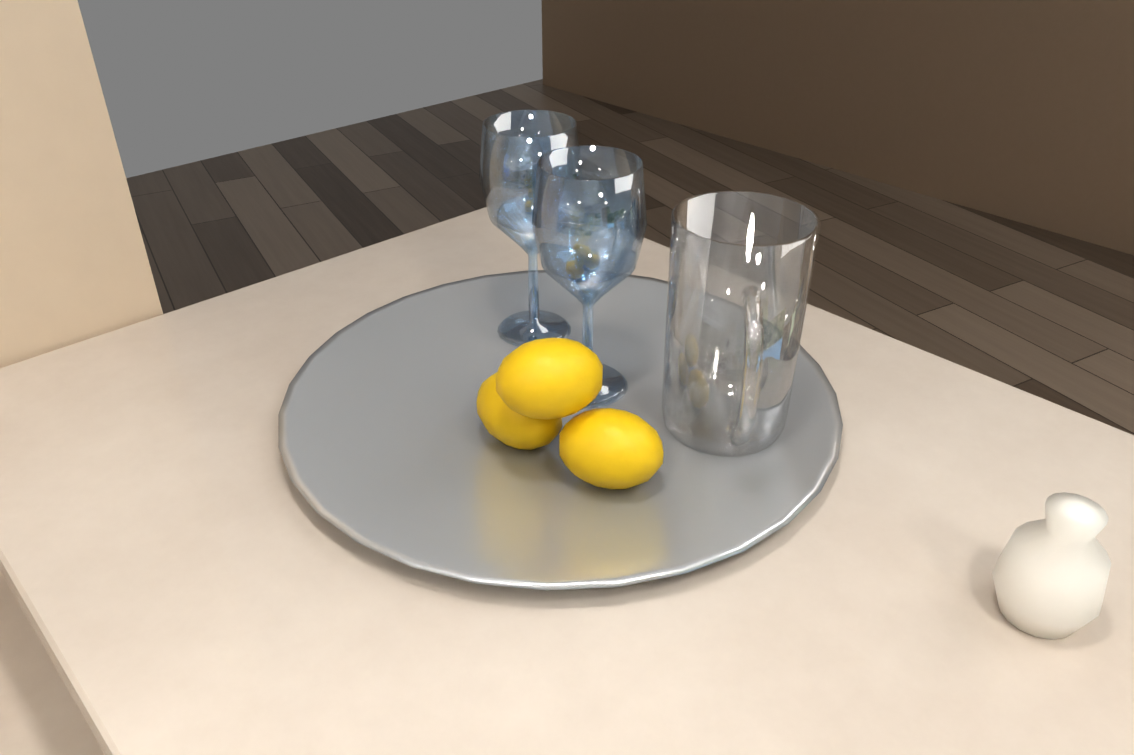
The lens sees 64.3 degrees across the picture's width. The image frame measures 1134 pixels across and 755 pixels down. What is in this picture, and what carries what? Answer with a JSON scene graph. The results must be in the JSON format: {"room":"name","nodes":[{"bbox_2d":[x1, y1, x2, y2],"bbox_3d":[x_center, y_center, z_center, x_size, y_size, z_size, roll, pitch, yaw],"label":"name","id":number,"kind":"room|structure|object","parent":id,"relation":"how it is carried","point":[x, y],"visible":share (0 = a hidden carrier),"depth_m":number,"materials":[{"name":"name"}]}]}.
{"room":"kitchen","nodes":[
{"label":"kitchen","id":0,"kind":"room"},
{"bbox_2d":[0,0,162,367],"bbox_3d":[-0.725,-0.004,0.667,0.768,2.270,0.158,-27,41,-35],"label":"wall column","id":1,"kind":"structure","parent":0,"point":[75,267],"depth_m":0.77,"materials":[{"name":"paint"}]},
{"bbox_2d":[126,79,1133,434],"bbox_3d":[2.348,1.361,0.693,10.800,0.060,12.200,-27,41,-35],"label":"floor","id":2,"kind":"structure","parent":0,"point":[1040,313],"depth_m":3.75,"materials":[{"name":"brown wood"}]},
{"bbox_3d":[0.105,1.323,-0.115,1.110,0.875,1.079,-27,41,-35],"label":"base cabinet","id":3,"kind":"object","parent":2,"relation":"on","visible":0},
{"bbox_2d":[0,571,104,754],"bbox_3d":[-0.358,0.880,-0.142,1.491,0.220,2.027,-27,41,-35],"label":"countertop","id":4,"kind":"structure","parent":3,"relation":"on","point":[40,713],"depth_m":0.66,"materials":[{"name":"stone"}]},
{"bbox_2d":[542,0,1133,254],"bbox_3d":[2.262,-2.345,2.355,0.120,4.400,6.930,-27,41,-35],"label":"wall","id":5,"kind":"structure","parent":0,"point":[1021,111],"depth_m":3.93,"materials":[{"name":"paint"}]},
{"bbox_3d":[-0.487,-1.043,0.316,0.240,4.400,4.299,-27,41,-35],"label":"wall","id":6,"kind":"structure","parent":0,"visible":0},
{"bbox_2d":[0,193,1133,754],"bbox_3d":[0.401,0.315,0.333,0.685,0.060,2.035,-27,41,-35],"label":"table","id":7,"kind":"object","parent":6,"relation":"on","point":[186,567],"depth_m":0.56,"materials":[{"name":"stone"}]},
{"bbox_2d":[278,269,842,590],"bbox_3d":[-0.005,0.016,0.730,0.440,0.016,0.440,-27,41,-35],"label":"serving tray","id":8,"kind":"object","parent":7,"relation":"on","point":[390,445],"visible":0.75,"depth_m":0.66,"materials":[{"name":"silver metal"}]},
{"bbox_2d":[477,372,561,449],"bbox_3d":[-0.035,0.024,0.669,0.054,0.056,0.074,-27,41,-35],"label":"lemon","id":9,"kind":"object","parent":8,"relation":"on","point":[502,421],"visible":0.44,"depth_m":0.65,"materials":[{"name":"yellow food"}]},
{"bbox_2d":[496,338,602,419],"bbox_3d":[-0.012,0.001,0.616,0.070,0.056,0.061,-27,41,-35],"label":"lemon","id":10,"kind":"object","parent":9,"relation":"on","point":[549,378],"visible":1,"depth_m":0.59,"materials":[{"name":"yellow food"}]},
{"bbox_2d":[479,109,581,345],"bbox_3d":[-0.030,-0.124,0.776,0.086,0.190,0.086,-27,41,-35],"label":"wine glass","id":11,"kind":"object","parent":8,"relation":"on","point":[491,142],"visible":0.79,"depth_m":0.75,"materials":[{"name":"glass"}]},
{"bbox_2d":[532,145,646,407],"bbox_3d":[0.017,-0.074,0.697,0.086,0.190,0.086,-27,41,-35],"label":"wine glass","id":12,"kind":"object","parent":8,"relation":"on","point":[631,184],"visible":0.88,"depth_m":0.66,"materials":[{"name":"glass"}]},
{"bbox_2d":[559,408,663,488],"bbox_3d":[0.030,0.049,0.628,0.061,0.056,0.070,-27,41,-35],"label":"lemon","id":13,"kind":"object","parent":8,"relation":"on","point":[609,448],"visible":1,"depth_m":0.61,"materials":[{"name":"yellow food"}]},
{"bbox_2d":[662,191,820,456],"bbox_3d":[0.121,-0.030,0.646,0.120,0.170,0.120,-27,41,-35],"label":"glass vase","id":14,"kind":"object","parent":8,"relation":"on","point":[684,412],"visible":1,"depth_m":0.63,"materials":[{"name":"clear glass"}]},
{"bbox_2d":[992,492,1110,639],"bbox_3d":[0.285,0.106,0.525,0.060,0.085,0.060,-27,41,-35],"label":"vase","id":15,"kind":"object","parent":7,"relation":"on","point":[1050,572],"visible":0.96,"depth_m":0.51,"materials":[{"name":"white ceramic"}]}
]}

